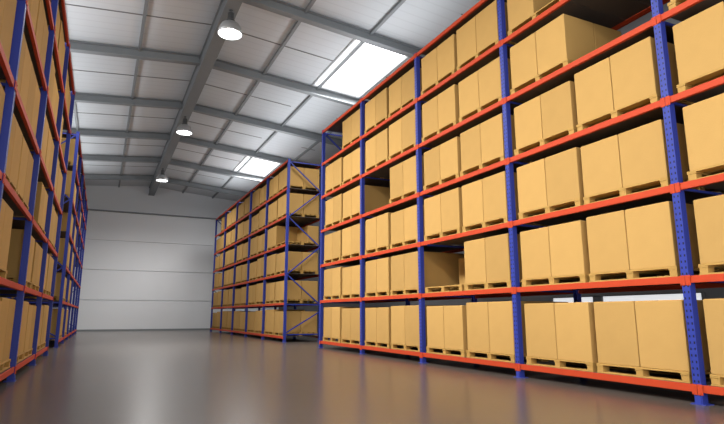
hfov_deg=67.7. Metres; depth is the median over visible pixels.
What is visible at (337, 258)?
pallet
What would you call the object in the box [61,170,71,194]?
carton
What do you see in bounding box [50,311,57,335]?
carton
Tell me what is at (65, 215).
carton
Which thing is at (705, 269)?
pallet
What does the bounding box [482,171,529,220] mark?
carton
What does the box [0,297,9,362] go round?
carton
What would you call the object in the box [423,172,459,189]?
pallet
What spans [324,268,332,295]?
carton
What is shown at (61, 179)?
carton
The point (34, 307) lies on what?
carton
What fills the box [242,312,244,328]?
carton
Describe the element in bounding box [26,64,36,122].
carton
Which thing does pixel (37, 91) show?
carton
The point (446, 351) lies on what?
pallet
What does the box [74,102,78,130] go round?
trim
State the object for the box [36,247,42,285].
carton
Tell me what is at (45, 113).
carton
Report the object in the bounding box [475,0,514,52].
carton
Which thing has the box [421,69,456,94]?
pallet
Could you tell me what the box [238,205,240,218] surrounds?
carton
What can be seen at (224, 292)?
carton
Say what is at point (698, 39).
carton
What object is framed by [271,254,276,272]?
carton
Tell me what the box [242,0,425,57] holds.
beam
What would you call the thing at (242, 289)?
carton
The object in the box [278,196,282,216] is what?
carton
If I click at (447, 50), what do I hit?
carton
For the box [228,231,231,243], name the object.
carton
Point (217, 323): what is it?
carton
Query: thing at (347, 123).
carton
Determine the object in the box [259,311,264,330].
carton
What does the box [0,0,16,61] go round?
carton
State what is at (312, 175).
carton
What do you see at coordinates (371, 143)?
carton
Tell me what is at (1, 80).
pallet
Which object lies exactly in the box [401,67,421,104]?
carton
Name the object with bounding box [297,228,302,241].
carton
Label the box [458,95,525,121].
pallet
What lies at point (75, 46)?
beam
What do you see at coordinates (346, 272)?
carton
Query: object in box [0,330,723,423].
floor
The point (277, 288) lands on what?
carton
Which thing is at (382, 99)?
carton
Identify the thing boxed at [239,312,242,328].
carton
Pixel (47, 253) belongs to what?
carton
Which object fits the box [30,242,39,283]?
carton
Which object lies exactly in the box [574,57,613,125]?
carton
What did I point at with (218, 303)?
carton
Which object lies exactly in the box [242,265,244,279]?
carton
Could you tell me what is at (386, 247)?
pallet
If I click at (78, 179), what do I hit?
rack
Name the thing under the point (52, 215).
carton
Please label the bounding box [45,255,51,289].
carton
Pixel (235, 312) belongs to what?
carton
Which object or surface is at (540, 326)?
carton
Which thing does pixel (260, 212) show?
carton
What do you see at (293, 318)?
carton
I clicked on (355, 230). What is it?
carton
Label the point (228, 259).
carton
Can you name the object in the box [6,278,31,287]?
pallet
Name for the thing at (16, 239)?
carton
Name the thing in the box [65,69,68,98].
carton
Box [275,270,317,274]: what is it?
pallet
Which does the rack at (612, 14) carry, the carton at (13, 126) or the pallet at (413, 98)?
the pallet at (413, 98)
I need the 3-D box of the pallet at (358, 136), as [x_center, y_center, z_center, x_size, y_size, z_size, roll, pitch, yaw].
[0.255,-1.795,14.602,1.220,0.115,1.200,5,-12,-25]
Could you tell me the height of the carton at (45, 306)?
0.800 m
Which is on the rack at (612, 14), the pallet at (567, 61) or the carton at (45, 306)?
the pallet at (567, 61)
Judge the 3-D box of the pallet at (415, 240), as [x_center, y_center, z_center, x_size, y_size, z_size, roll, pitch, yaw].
[1.419,0.718,11.638,1.220,0.115,1.200,5,-12,-25]
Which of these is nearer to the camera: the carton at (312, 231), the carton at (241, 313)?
the carton at (312, 231)
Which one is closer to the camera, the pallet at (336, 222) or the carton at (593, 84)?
the carton at (593, 84)
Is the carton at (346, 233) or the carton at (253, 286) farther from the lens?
the carton at (253, 286)
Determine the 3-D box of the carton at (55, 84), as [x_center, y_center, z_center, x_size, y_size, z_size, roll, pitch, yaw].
[-6.149,-2.133,9.601,1.180,0.690,0.570,5,-12,-25]
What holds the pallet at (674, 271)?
on the rack at (612, 14)
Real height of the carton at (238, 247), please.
0.690 m
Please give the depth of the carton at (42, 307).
10.87 m
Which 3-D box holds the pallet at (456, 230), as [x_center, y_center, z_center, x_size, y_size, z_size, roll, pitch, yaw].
[2.029,0.478,10.381,1.220,0.115,1.200,5,-12,-25]
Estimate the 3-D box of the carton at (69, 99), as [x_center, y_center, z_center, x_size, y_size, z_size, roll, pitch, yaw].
[-7.557,-2.570,12.688,1.180,0.690,0.586,5,-12,-25]
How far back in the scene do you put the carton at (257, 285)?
21.67 m
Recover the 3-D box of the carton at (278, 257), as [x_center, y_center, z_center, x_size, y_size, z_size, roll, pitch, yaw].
[-2.750,1.849,19.610,0.590,0.650,0.570,5,-12,-25]
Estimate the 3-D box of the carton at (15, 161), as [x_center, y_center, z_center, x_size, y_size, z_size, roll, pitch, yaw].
[-4.698,-0.730,6.264,1.180,0.715,0.586,5,-12,-25]
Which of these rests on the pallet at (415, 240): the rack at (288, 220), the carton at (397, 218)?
the carton at (397, 218)
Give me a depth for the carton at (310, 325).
18.68 m
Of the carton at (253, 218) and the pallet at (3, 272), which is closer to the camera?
the pallet at (3, 272)
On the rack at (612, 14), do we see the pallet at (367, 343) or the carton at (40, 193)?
the pallet at (367, 343)
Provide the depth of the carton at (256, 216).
22.80 m
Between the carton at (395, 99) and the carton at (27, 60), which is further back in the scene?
the carton at (395, 99)
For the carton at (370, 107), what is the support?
on the pallet
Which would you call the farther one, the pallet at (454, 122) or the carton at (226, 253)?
the carton at (226, 253)
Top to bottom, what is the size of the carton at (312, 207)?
0.720 m
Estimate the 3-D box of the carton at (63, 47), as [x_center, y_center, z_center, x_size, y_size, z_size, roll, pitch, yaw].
[-6.396,-3.043,10.330,1.180,0.735,0.578,5,-12,-25]
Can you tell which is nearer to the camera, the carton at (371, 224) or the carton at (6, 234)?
the carton at (6, 234)
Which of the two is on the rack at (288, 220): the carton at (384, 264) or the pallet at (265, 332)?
the pallet at (265, 332)
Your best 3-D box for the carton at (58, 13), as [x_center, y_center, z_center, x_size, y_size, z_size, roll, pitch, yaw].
[-5.868,-3.233,9.212,1.180,0.690,0.586,5,-12,-25]
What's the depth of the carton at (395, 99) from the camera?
12.28 m
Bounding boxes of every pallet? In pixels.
[0,79,26,112]
[0,268,6,278]
[0,359,10,372]
[5,172,16,192]
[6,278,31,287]
[12,296,63,300]
[16,352,23,363]
[17,190,28,209]
[23,348,32,358]
[31,283,39,290]
[264,331,282,334]
[265,300,303,303]
[274,332,317,335]
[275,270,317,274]
[275,299,317,302]
[276,241,318,246]
[277,213,318,219]
[278,185,319,192]
[323,295,358,299]
[323,337,358,342]
[324,219,341,228]
[324,256,340,263]
[325,183,341,193]
[341,252,373,259]
[341,293,385,298]
[341,338,384,344]
[342,135,370,148]
[342,173,389,184]
[342,212,376,221]
[364,116,388,132]
[365,157,388,172]
[365,245,398,254]
[365,291,410,296]
[365,341,412,347]
[388,96,428,116]
[388,142,434,159]
[389,189,435,203]
[390,238,463,248]
[390,288,440,295]
[391,343,442,351]
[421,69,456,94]
[422,120,458,141]
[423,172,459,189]
[424,227,470,240]
[425,284,484,292]
[426,347,486,356]
[456,38,516,70]
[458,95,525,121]
[460,154,531,176]
[462,216,549,231]
[464,280,548,290]
[466,350,547,362]
[507,0,559,35]
[510,58,573,94]
[514,126,576,155]
[518,198,595,219]
[521,274,618,286]
[526,356,627,371]
[576,93,693,131]
[583,177,723,204]
[589,266,723,281]
[596,363,710,382]
[667,0,686,9]
[676,67,723,92]
[687,163,723,180]
[698,262,723,274]
[710,374,723,386]
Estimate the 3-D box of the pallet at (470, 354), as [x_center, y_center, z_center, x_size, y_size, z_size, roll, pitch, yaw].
[2.572,2.350,8.866,1.220,0.115,1.200,5,-12,-25]
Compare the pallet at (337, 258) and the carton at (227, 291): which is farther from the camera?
the carton at (227, 291)
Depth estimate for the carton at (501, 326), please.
8.40 m
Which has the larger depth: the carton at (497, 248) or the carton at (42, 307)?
the carton at (42, 307)
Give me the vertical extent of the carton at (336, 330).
0.800 m
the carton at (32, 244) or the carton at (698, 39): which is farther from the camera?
the carton at (32, 244)
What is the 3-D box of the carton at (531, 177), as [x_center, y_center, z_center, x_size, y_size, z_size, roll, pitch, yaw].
[3.058,-0.338,8.317,1.180,0.715,0.586,5,-12,-25]
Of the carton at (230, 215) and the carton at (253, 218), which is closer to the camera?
the carton at (253, 218)
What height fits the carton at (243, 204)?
0.650 m
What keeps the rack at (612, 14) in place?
on the floor
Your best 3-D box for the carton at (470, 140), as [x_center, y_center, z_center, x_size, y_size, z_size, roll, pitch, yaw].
[2.445,-1.082,9.795,1.180,0.715,0.570,5,-12,-25]
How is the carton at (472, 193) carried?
on the pallet at (504, 219)
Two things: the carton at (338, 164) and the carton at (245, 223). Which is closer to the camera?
the carton at (338, 164)
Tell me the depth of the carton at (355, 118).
14.19 m
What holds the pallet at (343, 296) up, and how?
on the rack at (612, 14)
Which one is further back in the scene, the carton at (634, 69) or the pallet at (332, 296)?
the pallet at (332, 296)
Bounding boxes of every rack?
[0,0,75,381]
[7,131,87,347]
[210,158,321,342]
[318,0,723,405]
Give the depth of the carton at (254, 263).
22.41 m
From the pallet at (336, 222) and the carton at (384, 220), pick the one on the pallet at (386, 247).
the carton at (384, 220)
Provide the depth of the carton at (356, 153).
13.97 m
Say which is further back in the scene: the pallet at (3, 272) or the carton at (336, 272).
the carton at (336, 272)
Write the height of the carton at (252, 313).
0.715 m
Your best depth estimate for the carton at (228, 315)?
26.21 m
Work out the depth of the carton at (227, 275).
27.20 m
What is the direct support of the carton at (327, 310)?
on the pallet
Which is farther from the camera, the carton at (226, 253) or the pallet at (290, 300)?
the carton at (226, 253)
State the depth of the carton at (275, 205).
20.39 m
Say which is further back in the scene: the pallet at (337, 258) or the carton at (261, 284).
the carton at (261, 284)
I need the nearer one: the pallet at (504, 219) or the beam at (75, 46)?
the pallet at (504, 219)
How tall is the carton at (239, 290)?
0.650 m
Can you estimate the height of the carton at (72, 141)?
0.720 m
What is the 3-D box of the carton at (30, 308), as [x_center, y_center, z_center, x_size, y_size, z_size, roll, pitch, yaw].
[-6.139,1.902,8.838,1.180,0.755,0.578,5,-12,-25]
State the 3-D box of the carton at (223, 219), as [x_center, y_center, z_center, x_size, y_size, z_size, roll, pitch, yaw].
[-7.123,0.703,29.848,1.180,0.690,0.578,5,-12,-25]
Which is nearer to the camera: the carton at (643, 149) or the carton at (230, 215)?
the carton at (643, 149)
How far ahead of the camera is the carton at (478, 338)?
8.94 m
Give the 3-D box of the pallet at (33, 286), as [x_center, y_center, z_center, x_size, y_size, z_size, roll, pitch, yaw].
[-6.272,1.282,9.218,1.220,0.115,1.200,5,-12,-25]
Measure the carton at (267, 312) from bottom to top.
0.785 m
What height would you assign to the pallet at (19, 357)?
0.115 m
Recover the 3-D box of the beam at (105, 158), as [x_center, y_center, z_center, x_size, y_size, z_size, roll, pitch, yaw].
[-9.166,-2.162,27.543,14.800,1.010,0.200,5,-12,-25]
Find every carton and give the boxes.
[0,0,4,30]
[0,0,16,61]
[0,82,4,130]
[0,198,5,247]
[0,203,12,269]
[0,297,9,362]
[2,299,15,361]
[6,113,16,175]
[6,229,23,278]
[9,121,22,187]
[17,32,25,92]
[17,137,28,196]
[17,182,44,224]
[18,301,28,354]
[18,303,23,353]
[20,43,31,108]
[23,150,33,204]
[23,305,32,351]
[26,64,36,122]
[26,236,34,280]
[28,306,36,349]
[30,0,38,31]
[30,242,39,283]
[31,80,40,136]
[33,305,43,344]
[35,0,44,52]
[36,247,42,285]
[40,15,48,70]
[40,305,46,343]
[41,113,45,150]
[41,190,47,228]
[42,117,48,161]
[43,253,48,288]
[43,305,48,341]
[45,128,51,169]
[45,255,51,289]
[48,139,53,177]
[48,258,53,290]
[49,60,54,104]
[49,205,54,239]
[49,238,64,261]
[50,2,59,46]
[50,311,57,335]
[51,210,55,242]
[52,78,56,113]
[52,309,62,334]
[53,214,57,245]
[54,89,58,122]
[54,159,58,191]
[54,272,61,296]
[56,165,60,197]
[56,212,72,233]
[58,20,63,62]
[58,173,62,202]
[60,37,64,74]
[60,114,63,143]
[61,138,75,164]
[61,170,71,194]
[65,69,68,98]
[66,81,69,107]
[66,243,69,265]
[67,90,70,116]
[215,292,217,304]
[216,273,220,286]
[216,312,218,325]
[217,256,219,267]
[217,291,219,304]
[221,217,224,229]
[222,311,224,326]
[223,290,225,304]
[224,271,226,284]
[224,311,230,326]
[225,251,227,264]
[225,290,228,303]
[226,270,228,283]
[227,250,229,263]
[227,312,229,327]
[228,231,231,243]
[228,289,230,303]
[229,211,231,224]
[229,269,231,282]
[230,249,232,262]
[231,229,233,242]
[232,209,234,222]
[233,311,236,327]
[235,266,238,281]
[235,289,237,303]
[236,311,254,327]
[237,224,240,238]
[237,245,239,259]
[237,289,240,302]
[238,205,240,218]
[238,265,241,280]
[239,244,242,258]
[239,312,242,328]
[240,221,244,237]
[241,202,244,216]
[241,287,243,302]
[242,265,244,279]
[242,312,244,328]
[243,221,246,235]
[243,243,245,257]
[244,287,245,302]
[245,198,247,213]
[245,264,246,278]
[246,220,251,234]
[247,312,250,329]
[248,195,252,211]
[248,286,251,301]
[249,263,252,278]
[250,238,253,254]
[251,216,254,231]
[251,312,254,329]
[252,191,255,208]
[252,285,255,301]
[253,261,256,277]
[254,236,258,252]
[255,188,260,206]
[255,213,258,229]
[255,311,258,329]
[256,283,259,301]
[257,258,260,276]
[258,235,261,251]
[259,209,262,226]
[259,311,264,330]
[260,187,263,202]
[260,282,267,300]
[261,257,263,275]
[262,234,267,249]
[263,207,268,224]
[264,183,269,200]
[265,283,269,300]
[265,310,269,330]
[266,255,270,273]
[267,228,271,247]
[268,203,272,221]
[269,178,273,196]
[269,310,304,331]
[270,282,275,300]
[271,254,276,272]
[272,200,277,219]
[272,226,300,245]
[273,174,278,193]
[274,311,279,331]
[275,281,279,299]
[276,253,280,271]
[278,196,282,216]
[279,170,283,189]
[279,311,300,332]
[280,280,301,299]
[281,251,301,270]
[282,193,302,215]
[283,166,303,187]
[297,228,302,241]
[301,281,317,299]
[301,311,316,332]
[302,226,318,242]
[302,252,317,270]
[303,194,318,216]
[304,168,318,189]
[323,307,331,336]
[324,233,331,259]
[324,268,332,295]
[325,163,332,190]
[325,198,332,225]
[331,307,379,337]
[332,230,341,257]
[332,267,345,294]
[333,157,343,186]
[333,193,342,222]
[342,115,351,145]
[342,227,350,255]
[342,266,351,293]
[342,308,350,338]
[343,152,351,180]
[343,189,356,218]
[351,109,368,139]
[351,223,372,253]
[351,265,365,293]
[351,308,359,339]
[352,147,386,178]
[352,185,389,213]
[365,96,375,129]
[365,308,376,341]
[366,136,375,168]
[366,217,376,249]
[366,260,376,291]
[376,87,388,122]
[376,128,388,162]
[376,212,390,246]
[377,257,390,290]
[377,307,390,342]
[389,77,401,113]
[389,118,401,155]
[390,162,402,199]
[391,209,403,243]
[391,254,404,289]
[391,306,404,343]
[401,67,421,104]
[402,109,424,148]
[403,155,430,194]
[404,205,433,240]
[404,251,463,288]
[405,305,453,345]
[421,47,437,90]
[422,95,437,136]
[424,145,447,186]
[424,194,441,235]
[427,306,444,347]
[437,34,456,79]
[438,84,459,128]
[440,137,460,179]
[441,187,462,230]
[444,305,467,349]
[456,17,476,65]
[458,71,479,116]
[458,257,464,284]
[460,124,488,171]
[462,179,483,225]
[464,238,486,283]
[466,302,489,352]
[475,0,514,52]
[478,56,511,105]
[480,113,520,163]
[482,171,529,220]
[485,233,522,281]
[488,301,568,354]
[507,0,551,29]
[510,32,537,88]
[514,96,551,150]
[517,158,547,212]
[520,227,551,278]
[524,303,557,358]
[535,14,594,73]
[540,81,577,139]
[545,147,583,205]
[549,220,589,276]
[554,302,597,362]
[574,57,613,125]
[581,135,622,196]
[586,210,629,272]
[593,23,620,49]
[594,301,640,366]
[610,36,689,111]
[618,119,689,186]
[625,201,699,269]
[635,300,710,371]
[672,1,723,85]
[682,93,723,170]
[693,194,723,263]
[703,298,723,374]
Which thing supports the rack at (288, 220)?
on the floor
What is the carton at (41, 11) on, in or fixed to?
on the pallet
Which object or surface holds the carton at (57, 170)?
on the pallet
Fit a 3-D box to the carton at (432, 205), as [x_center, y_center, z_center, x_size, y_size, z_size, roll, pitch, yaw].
[1.893,0.110,10.717,1.180,0.735,0.578,5,-12,-25]
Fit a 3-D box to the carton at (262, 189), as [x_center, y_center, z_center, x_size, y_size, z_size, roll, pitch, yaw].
[-3.631,-0.644,22.680,1.180,0.650,0.586,5,-12,-25]
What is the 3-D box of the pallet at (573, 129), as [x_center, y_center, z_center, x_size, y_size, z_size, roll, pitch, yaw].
[3.188,-0.967,8.182,1.220,0.115,1.200,5,-12,-25]
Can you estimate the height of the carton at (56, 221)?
0.735 m
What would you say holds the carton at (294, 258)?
on the pallet at (282, 271)
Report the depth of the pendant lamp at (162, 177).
26.93 m
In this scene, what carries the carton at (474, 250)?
on the pallet at (497, 284)
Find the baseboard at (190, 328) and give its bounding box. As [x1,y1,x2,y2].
[77,328,209,330]
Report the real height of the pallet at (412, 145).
0.115 m
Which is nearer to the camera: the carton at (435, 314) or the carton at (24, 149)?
the carton at (24, 149)
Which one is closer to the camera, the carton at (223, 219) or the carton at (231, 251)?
the carton at (231, 251)
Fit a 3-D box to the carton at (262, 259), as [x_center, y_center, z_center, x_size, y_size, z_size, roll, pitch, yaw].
[-3.386,2.191,21.588,1.180,0.720,0.578,5,-12,-25]
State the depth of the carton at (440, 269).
11.00 m
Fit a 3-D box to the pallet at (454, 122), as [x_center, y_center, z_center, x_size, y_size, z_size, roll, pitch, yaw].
[2.026,-1.501,10.764,1.220,0.115,1.200,5,-12,-25]
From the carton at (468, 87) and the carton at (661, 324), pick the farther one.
the carton at (468, 87)
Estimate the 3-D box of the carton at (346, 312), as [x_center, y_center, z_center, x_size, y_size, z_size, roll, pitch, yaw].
[0.126,2.880,13.961,1.180,0.755,0.570,5,-12,-25]
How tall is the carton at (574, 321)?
0.755 m
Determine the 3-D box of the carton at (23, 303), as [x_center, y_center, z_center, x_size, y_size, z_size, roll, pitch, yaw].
[-5.598,1.668,7.728,1.180,0.800,0.578,5,-12,-25]
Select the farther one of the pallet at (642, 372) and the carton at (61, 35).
the carton at (61, 35)
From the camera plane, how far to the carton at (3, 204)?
5.98 m
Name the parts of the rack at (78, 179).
shelf panel, shelf panel, post, shelf panel, shelf panel, post, shelf panel, post, post, post, post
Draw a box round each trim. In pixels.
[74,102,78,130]
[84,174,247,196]
[88,209,221,219]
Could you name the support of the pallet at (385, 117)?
on the rack at (612, 14)
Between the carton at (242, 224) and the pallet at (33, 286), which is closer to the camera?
the pallet at (33, 286)
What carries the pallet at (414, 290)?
on the rack at (612, 14)
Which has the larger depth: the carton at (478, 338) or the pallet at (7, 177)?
the carton at (478, 338)
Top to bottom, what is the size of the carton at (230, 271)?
0.690 m
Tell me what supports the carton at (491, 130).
on the pallet at (501, 157)
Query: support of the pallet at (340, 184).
on the rack at (612, 14)
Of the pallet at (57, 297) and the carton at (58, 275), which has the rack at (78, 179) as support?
the pallet at (57, 297)
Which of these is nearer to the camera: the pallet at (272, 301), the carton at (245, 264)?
the pallet at (272, 301)
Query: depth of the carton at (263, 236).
21.56 m
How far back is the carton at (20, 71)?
6.30 m
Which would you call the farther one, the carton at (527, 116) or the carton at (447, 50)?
the carton at (447, 50)
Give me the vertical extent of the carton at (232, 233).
0.650 m
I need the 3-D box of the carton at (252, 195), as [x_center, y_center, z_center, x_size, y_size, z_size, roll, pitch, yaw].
[-4.531,-0.324,24.541,1.180,0.720,0.586,5,-12,-25]
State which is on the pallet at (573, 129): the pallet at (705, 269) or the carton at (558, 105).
the carton at (558, 105)
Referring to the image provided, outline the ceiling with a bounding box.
[65,0,479,200]
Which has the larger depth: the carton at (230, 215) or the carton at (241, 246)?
the carton at (230, 215)
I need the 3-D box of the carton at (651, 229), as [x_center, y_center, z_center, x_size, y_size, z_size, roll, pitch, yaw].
[3.850,0.331,6.499,1.180,0.735,0.578,5,-12,-25]
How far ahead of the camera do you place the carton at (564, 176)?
7.49 m
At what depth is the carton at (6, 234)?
6.30 m
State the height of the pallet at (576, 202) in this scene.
0.115 m
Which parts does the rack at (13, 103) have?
shelf panel, shelf panel, shelf panel, post, shelf panel, shelf panel, shelf panel, shelf panel, post, shelf panel, shelf panel, shelf panel, shelf panel, post, shelf panel, shelf panel, shelf panel, shelf panel, post, shelf panel, shelf panel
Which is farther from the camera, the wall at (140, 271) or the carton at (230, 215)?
the wall at (140, 271)
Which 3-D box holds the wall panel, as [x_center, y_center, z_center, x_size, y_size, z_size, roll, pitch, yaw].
[-12.182,-0.683,33.697,14.800,1.730,0.110,5,-12,-25]
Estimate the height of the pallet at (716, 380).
0.115 m
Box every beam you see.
[62,128,325,171]
[69,40,359,106]
[70,92,342,146]
[78,154,264,181]
[118,0,148,186]
[148,0,242,195]
[182,0,315,192]
[212,0,405,197]
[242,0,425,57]
[272,100,369,177]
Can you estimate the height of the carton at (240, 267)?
0.720 m
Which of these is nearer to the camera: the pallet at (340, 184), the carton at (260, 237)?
the pallet at (340, 184)
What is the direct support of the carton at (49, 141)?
on the pallet
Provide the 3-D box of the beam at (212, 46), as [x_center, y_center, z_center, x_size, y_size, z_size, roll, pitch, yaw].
[-4.732,-4.505,16.326,0.340,0.510,38.500,5,-12,-25]
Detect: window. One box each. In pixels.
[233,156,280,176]
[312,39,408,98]
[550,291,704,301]
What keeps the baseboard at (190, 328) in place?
attached to the wall at (140, 271)
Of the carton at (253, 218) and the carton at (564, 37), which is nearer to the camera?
the carton at (564, 37)
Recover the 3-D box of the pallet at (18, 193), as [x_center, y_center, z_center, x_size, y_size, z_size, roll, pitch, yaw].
[-5.117,-0.162,7.028,1.220,0.115,1.200,5,-12,-25]
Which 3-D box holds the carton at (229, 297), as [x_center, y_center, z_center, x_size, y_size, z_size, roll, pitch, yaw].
[-5.951,4.194,26.709,1.180,0.720,0.586,5,-12,-25]
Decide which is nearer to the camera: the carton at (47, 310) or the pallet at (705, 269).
the pallet at (705, 269)
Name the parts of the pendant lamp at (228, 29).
lamp shade, bulb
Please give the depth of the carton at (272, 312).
19.68 m
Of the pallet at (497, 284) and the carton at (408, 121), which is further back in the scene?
the carton at (408, 121)
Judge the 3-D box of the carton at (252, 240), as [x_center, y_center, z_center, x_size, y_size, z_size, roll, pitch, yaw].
[-4.190,1.532,23.430,1.180,0.690,0.586,5,-12,-25]
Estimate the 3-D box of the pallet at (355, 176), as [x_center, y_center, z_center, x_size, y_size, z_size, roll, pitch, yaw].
[0.262,-0.808,14.397,1.220,0.115,1.200,5,-12,-25]
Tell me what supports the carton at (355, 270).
on the pallet
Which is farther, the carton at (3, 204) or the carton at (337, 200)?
the carton at (337, 200)
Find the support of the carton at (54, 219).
on the pallet
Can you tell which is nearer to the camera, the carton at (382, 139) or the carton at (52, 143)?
the carton at (52, 143)
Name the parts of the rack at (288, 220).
post, post, shelf panel, post, shelf panel, shelf panel, shelf panel, post, shelf panel, shelf panel, shelf panel, shelf panel, shelf panel, post, shelf panel, post, shelf panel, shelf panel, shelf panel, shelf panel, shelf panel, shelf panel, shelf panel, post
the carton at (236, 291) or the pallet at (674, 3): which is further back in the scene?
the carton at (236, 291)
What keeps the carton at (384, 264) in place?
on the pallet at (378, 293)
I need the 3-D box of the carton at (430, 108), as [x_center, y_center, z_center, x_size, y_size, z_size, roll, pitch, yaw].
[1.893,-1.860,11.095,1.180,0.715,0.570,5,-12,-25]
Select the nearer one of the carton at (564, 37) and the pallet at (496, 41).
the carton at (564, 37)
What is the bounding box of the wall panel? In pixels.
[85,186,236,217]
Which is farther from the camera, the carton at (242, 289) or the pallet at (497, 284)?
the carton at (242, 289)
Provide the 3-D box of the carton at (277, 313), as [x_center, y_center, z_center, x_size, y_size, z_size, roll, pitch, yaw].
[-2.747,3.901,19.211,0.590,0.715,0.578,5,-12,-25]
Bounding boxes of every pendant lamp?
[156,168,167,181]
[176,116,191,135]
[217,9,241,39]
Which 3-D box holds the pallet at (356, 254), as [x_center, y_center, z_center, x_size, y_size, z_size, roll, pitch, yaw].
[0.257,1.175,14.031,1.220,0.115,1.200,5,-12,-25]
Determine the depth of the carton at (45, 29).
7.97 m
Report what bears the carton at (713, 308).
on the pallet at (716, 380)
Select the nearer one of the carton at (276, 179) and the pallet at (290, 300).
the pallet at (290, 300)
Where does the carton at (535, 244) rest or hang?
on the pallet at (580, 278)
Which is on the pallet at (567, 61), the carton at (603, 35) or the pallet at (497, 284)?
the carton at (603, 35)
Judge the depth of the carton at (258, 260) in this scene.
21.85 m
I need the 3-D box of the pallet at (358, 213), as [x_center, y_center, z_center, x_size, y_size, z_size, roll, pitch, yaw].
[0.261,0.183,14.212,1.220,0.115,1.200,5,-12,-25]
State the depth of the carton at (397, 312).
11.32 m
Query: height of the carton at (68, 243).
0.720 m
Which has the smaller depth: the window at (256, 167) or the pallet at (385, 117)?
the pallet at (385, 117)
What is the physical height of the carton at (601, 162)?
0.690 m
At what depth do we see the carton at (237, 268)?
25.38 m
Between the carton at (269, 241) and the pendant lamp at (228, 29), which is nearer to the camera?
the pendant lamp at (228, 29)
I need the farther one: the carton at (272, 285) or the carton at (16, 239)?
the carton at (272, 285)
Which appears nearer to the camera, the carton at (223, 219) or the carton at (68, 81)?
the carton at (68, 81)
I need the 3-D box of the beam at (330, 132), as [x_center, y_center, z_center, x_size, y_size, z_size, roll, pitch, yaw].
[0.278,-3.848,18.633,0.080,0.082,38.500,5,-12,-25]
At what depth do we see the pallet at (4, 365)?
7.05 m
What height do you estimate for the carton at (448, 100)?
0.715 m
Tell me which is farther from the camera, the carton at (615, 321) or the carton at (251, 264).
the carton at (251, 264)
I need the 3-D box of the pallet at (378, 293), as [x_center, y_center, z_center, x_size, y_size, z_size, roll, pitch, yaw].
[0.874,1.922,12.571,1.220,0.115,1.200,5,-12,-25]
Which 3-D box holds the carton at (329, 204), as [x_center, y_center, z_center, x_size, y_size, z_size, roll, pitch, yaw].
[-0.407,0.038,15.669,1.180,0.715,0.578,5,-12,-25]
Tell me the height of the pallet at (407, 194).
0.115 m
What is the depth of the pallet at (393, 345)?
10.98 m
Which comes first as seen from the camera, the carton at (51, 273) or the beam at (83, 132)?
the carton at (51, 273)
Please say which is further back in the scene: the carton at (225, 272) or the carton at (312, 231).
the carton at (225, 272)
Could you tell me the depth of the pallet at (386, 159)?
12.86 m
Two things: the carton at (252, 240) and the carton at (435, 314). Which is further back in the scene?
the carton at (252, 240)
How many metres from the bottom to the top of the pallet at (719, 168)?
0.115 m
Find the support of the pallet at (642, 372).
on the rack at (612, 14)
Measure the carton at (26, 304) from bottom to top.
0.800 m
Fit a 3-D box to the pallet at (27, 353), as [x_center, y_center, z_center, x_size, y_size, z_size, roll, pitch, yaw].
[-6.274,2.378,9.012,1.220,0.115,1.200,5,-12,-25]
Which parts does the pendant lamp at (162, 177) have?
lamp shade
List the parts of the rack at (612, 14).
post, shelf panel, shelf panel, shelf panel, shelf panel, shelf panel, post, shelf panel, shelf panel, shelf panel, shelf panel, shelf panel, shelf panel, post, shelf panel, shelf panel, shelf panel, shelf panel, post, shelf panel, shelf panel, shelf panel, post, foot plate, shelf panel, post, shelf panel, shelf panel, shelf panel, shelf panel, shelf panel, shelf panel, post, shelf panel, foot plate, shelf panel, shelf panel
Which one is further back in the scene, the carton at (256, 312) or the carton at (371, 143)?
the carton at (256, 312)
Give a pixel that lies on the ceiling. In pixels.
(179, 26)
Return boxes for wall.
[53,210,278,329]
[279,1,723,332]
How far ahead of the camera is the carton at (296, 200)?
19.25 m
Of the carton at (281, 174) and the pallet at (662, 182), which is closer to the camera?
the pallet at (662, 182)
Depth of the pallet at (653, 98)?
6.78 m
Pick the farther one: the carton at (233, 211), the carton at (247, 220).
the carton at (233, 211)
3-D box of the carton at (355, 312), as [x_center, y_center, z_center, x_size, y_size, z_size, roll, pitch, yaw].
[0.376,2.781,13.447,1.180,0.755,0.570,5,-12,-25]
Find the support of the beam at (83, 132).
attached to the wall at (710, 293)
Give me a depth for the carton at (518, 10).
8.59 m
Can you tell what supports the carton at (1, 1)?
on the pallet
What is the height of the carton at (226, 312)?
0.785 m
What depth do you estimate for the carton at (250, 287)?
22.80 m
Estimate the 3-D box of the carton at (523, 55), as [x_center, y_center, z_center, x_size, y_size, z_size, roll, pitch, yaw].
[2.789,-2.339,8.588,0.590,0.715,0.570,5,-12,-25]
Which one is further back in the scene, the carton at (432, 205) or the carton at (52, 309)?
the carton at (52, 309)
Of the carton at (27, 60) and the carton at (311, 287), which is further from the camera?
the carton at (311, 287)
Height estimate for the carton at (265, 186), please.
0.650 m
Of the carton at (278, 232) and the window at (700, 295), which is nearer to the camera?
the window at (700, 295)
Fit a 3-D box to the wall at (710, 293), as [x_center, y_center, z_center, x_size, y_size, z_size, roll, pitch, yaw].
[2.832,-0.504,19.236,0.100,10.000,38.500,5,-12,-25]
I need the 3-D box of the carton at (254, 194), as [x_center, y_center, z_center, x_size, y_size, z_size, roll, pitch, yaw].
[-4.180,-0.467,23.790,1.180,0.720,0.570,5,-12,-25]
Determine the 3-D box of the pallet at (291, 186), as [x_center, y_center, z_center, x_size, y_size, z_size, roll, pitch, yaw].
[-2.346,-0.774,19.957,1.220,0.115,1.200,5,-12,-25]
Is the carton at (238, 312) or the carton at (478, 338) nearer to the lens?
the carton at (478, 338)
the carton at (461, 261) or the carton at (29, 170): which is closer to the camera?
the carton at (29, 170)
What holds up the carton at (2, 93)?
on the pallet
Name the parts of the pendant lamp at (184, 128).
lamp shade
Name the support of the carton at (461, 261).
on the pallet at (461, 287)
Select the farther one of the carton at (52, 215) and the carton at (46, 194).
the carton at (52, 215)

